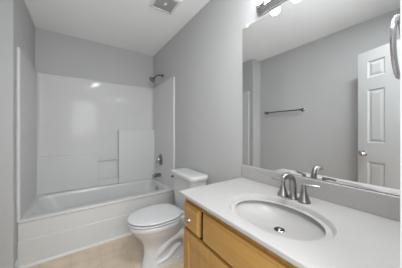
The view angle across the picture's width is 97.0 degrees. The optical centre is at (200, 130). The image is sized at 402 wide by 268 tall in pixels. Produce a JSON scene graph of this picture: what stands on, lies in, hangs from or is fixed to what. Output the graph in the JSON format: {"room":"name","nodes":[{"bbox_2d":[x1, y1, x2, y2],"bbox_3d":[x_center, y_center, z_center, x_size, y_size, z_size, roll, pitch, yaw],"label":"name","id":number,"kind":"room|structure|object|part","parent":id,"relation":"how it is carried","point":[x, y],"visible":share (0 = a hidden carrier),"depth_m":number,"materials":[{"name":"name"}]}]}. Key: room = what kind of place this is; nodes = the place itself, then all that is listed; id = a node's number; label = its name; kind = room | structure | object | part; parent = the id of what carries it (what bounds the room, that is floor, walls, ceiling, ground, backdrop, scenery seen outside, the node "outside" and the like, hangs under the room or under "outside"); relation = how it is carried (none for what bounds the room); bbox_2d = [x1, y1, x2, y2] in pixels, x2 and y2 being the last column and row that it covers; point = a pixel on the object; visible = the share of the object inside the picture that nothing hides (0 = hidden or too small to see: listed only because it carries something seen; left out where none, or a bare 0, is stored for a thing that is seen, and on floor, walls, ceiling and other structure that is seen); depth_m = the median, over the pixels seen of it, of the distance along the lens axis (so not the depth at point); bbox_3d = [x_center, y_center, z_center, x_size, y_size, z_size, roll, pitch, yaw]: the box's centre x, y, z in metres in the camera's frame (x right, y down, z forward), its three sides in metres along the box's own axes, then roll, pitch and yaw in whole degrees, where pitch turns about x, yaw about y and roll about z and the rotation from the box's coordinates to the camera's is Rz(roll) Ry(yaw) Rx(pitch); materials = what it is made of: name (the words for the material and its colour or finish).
{"room":"bathroom","nodes":[
{"label":"bathroom","id":0,"kind":"room"},
{"bbox_2d":[0,0,34,267],"bbox_3d":[-1.332,-0.045,0.880,0.311,2.511,3.055,0,0,-35],"label":"wall","id":1,"kind":"structure","parent":0,"point":[17,27],"depth_m":1.45,"materials":[{"name":"grey paint"}]},
{"bbox_2d":[9,259,17,267],"bbox_3d":[-1.084,1.163,0.622,0.224,0.095,2.107,0,0,-35],"label":"baseboard","id":2,"kind":"structure","parent":1,"relation":"attached to","point":[16,262],"depth_m":1.50,"materials":[{"name":"white paint"}]},
{"bbox_2d":[35,27,152,87],"bbox_3d":[-1.479,-0.045,2.698,1.720,2.511,0.100,0,0,-35],"label":"wall","id":3,"kind":"structure","parent":0,"point":[56,53],"depth_m":2.55,"materials":[{"name":"grey paint"}]},
{"bbox_2d":[16,47,174,221],"bbox_3d":[-1.211,0.028,2.312,1.518,1.522,0.838,0,0,-35],"label":"tub surround","id":4,"kind":"object","parent":3,"relation":"attached to","point":[72,133],"visible":0.96,"depth_m":2.46,"materials":[{"name":"white plastic"}]},
{"bbox_3d":[-1.378,0.747,2.644,0.264,0.084,0.056,0,0,-35],"label":"niche sill","id":5,"kind":"part","parent":4,"relation":"part of","materials":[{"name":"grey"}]},
{"bbox_2d":[152,173,160,177],"bbox_3d":[-0.686,0.674,2.725,0.136,0.081,0.060,0,0,-35],"label":"tub spout","id":6,"kind":"object","parent":4,"relation":"attached to","point":[154,175],"visible":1,"depth_m":2.71,"materials":[{"name":"silver metal"}]},
{"bbox_2d":[156,154,162,164],"bbox_3d":[-0.656,0.444,2.746,0.061,0.176,0.176,0,0,-35],"label":"shower valve","id":7,"kind":"object","parent":4,"relation":"attached to","point":[159,159],"visible":1,"depth_m":2.72,"materials":[{"name":"silver metal"}]},
{"bbox_2d":[28,234,183,267],"bbox_3d":[-0.695,1.240,1.383,1.931,0.060,3.155,0,0,-35],"label":"floor","id":8,"kind":"structure","parent":0,"point":[127,251],"depth_m":1.69,"materials":[{"name":"beige tile"}]},
{"bbox_2d":[17,178,173,267],"bbox_3d":[-1.216,1.000,2.319,1.516,0.419,0.818,0,0,-35],"label":"bathtub","id":9,"kind":"object","parent":8,"relation":"on","point":[55,223],"visible":0.79,"depth_m":1.92,"materials":[{"name":"white plastic"}]},
{"bbox_2d":[19,232,131,267],"bbox_3d":[-0.977,1.199,1.975,1.491,0.022,0.018,0,0,-35],"label":"trim","id":10,"kind":"structure","parent":9,"relation":"attached to","point":[129,233],"depth_m":1.76,"materials":[{"name":"white paint"}]},
{"bbox_2d":[127,168,207,267],"bbox_3d":[-0.334,0.818,1.716,0.715,0.785,0.476,0,0,-35],"label":"toilet","id":11,"kind":"object","parent":8,"relation":"on","point":[159,227],"visible":0.87,"depth_m":1.61,"materials":[{"name":"white ceramic"}]},
{"bbox_3d":[-0.437,0.796,1.644,0.465,0.016,0.374,0,0,-35],"label":"seat","id":12,"kind":"part","parent":11,"relation":"part of","materials":[{"name":"white plastic"}]},
{"bbox_3d":[-0.435,0.770,1.646,0.468,0.021,0.378,0,0,-35],"label":"seat lid","id":13,"kind":"part","parent":11,"relation":"part of","materials":[{"name":"white plastic"}]},
{"bbox_3d":[-0.130,0.446,1.857,0.218,0.042,0.476,0,0,-35],"label":"tank lid","id":14,"kind":"part","parent":11,"relation":"part of","materials":[{"name":"white ceramic"}]},
{"bbox_3d":[-0.126,0.643,1.860,0.192,0.350,0.440,0,0,-35],"label":"tank","id":15,"kind":"part","parent":11,"relation":"part of","materials":[{"name":"white ceramic"}]},
{"bbox_2d":[184,199,296,267],"bbox_3d":[0.356,0.798,0.866,0.588,0.821,0.897,0,0,-35],"label":"vanity cabinet","id":16,"kind":"object","parent":8,"relation":"on","point":[209,242],"visible":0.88,"depth_m":0.82,"materials":[{"name":"brown wood"}]},
{"bbox_3d":[-0.080,0.509,1.006,0.031,0.036,0.036,0,0,-35],"label":"knob","id":17,"kind":"part","parent":16,"relation":"part of","materials":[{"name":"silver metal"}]},
{"bbox_3d":[-0.051,0.499,1.013,0.022,0.145,0.157,0,0,-35],"label":"drawer","id":18,"kind":"part","parent":16,"relation":"part of","materials":[{"name":"brown wood"}]},
{"bbox_3d":[0.026,0.838,0.902,0.022,0.505,0.428,0,0,-35],"label":"cabinet door","id":19,"kind":"part","parent":16,"relation":"part of","materials":[{"name":"brown wood"}]},
{"bbox_2d":[179,165,399,267],"bbox_3d":[0.359,0.366,0.876,0.575,0.198,0.914,0,0,-35],"label":"countertop","id":20,"kind":"structure","parent":16,"relation":"on","point":[343,226],"depth_m":0.78,"materials":[{"name":"white stone"}]},
{"bbox_2d":[272,172,319,203],"bbox_3d":[0.499,0.290,0.957,0.193,0.148,0.156,0,0,8],"label":"faucet","id":21,"kind":"object","parent":20,"relation":"on","point":[303,198],"visible":1,"depth_m":0.94,"materials":[{"name":"silver metal"}]},
{"bbox_3d":[0.464,0.319,1.006,0.060,0.091,0.060,0,0,-35],"label":"handle","id":22,"kind":"part","parent":21,"relation":"part of","materials":[{"name":"silver metal"}]},
{"bbox_3d":[0.463,0.290,0.936,0.131,0.148,0.048,0,0,-35],"label":"spout","id":23,"kind":"part","parent":21,"relation":"part of","materials":[{"name":"silver metal"}]},
{"bbox_3d":[0.529,0.319,0.912,0.060,0.091,0.060,0,0,-35],"label":"handle","id":24,"kind":"part","parent":21,"relation":"part of","materials":[{"name":"silver metal"}]},
{"bbox_3d":[0.553,0.280,0.895,0.074,0.020,0.016,0,0,39],"label":"lever","id":25,"kind":"part","parent":21,"relation":"part of","materials":[{"name":"silver metal"}]},
{"bbox_2d":[24,0,209,55],"bbox_3d":[-0.695,-1.331,1.383,1.931,0.060,3.155,0,0,-35],"label":"ceiling","id":26,"kind":"structure","parent":0,"point":[132,25],"depth_m":2.09,"materials":[{"name":"white paint"}]},
{"bbox_2d":[149,0,181,14],"bbox_3d":[-0.367,-1.290,1.809,0.250,0.020,0.250,0,0,-35],"label":"ceiling vent","id":27,"kind":"object","parent":26,"relation":"in","point":[166,6],"visible":1,"depth_m":1.82,"materials":[{"name":"white plastic"}]},
{"bbox_2d":[153,0,397,206],"bbox_3d":[0.086,-0.045,1.864,0.100,2.511,3.055,0,0,-35],"label":"wall","id":28,"kind":"structure","parent":0,"point":[204,57],"depth_m":1.78,"materials":[{"name":"grey paint"}]},
{"bbox_2d":[149,74,163,82],"bbox_3d":[-0.671,-0.800,2.678,0.214,0.156,0.091,0,0,-35],"label":"shower fixture","id":29,"kind":"object","parent":28,"relation":"attached to","point":[152,79],"visible":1,"depth_m":2.65,"materials":[{"name":"silver metal"}]},
{"bbox_2d":[252,0,285,15],"bbox_3d":[0.537,-0.879,1.003,0.138,0.106,0.625,0,0,-35],"label":"vanity light","id":30,"kind":"object","parent":28,"relation":"attached to","point":[262,6],"visible":1,"depth_m":1.19,"materials":[{"name":"silver metal"}]},
{"bbox_3d":[0.379,-0.879,1.179,0.079,0.072,0.072,0,0,-35],"label":"bulb","id":31,"kind":"part","parent":30,"relation":"part of","materials":[{"name":"white glass"}]},
{"bbox_2d":[242,165,399,221],"bbox_3d":[0.587,0.317,1.034,0.020,0.099,0.914,0,0,-35],"label":"backsplash","id":32,"kind":"structure","parent":28,"relation":"attached to","point":[384,205],"depth_m":0.87,"materials":[{"name":"white stone"}]},
{"bbox_2d":[243,0,399,195],"bbox_3d":[0.590,-0.280,1.039,0.011,1.088,0.911,0,0,-35],"label":"mirror","id":33,"kind":"object","parent":28,"relation":"attached to","point":[321,89],"visible":1,"depth_m":0.94,"materials":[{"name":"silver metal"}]},
{"bbox_2d":[400,0,401,267],"bbox_3d":[0.176,-0.045,0.128,1.731,2.511,0.100,0,0,-35],"label":"wall","id":34,"kind":"structure","parent":0,"point":[400,0],"depth_m":0.30,"materials":[{"name":"grey paint"}]},
{"bbox_2d":[390,14,399,79],"bbox_3d":[0.609,-0.261,0.523,0.189,0.208,0.054,0,0,-35],"label":"towel ring","id":35,"kind":"object","parent":34,"relation":"attached to","point":[396,19],"visible":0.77,"depth_m":0.49,"materials":[{"name":"silver metal"}]}
]}

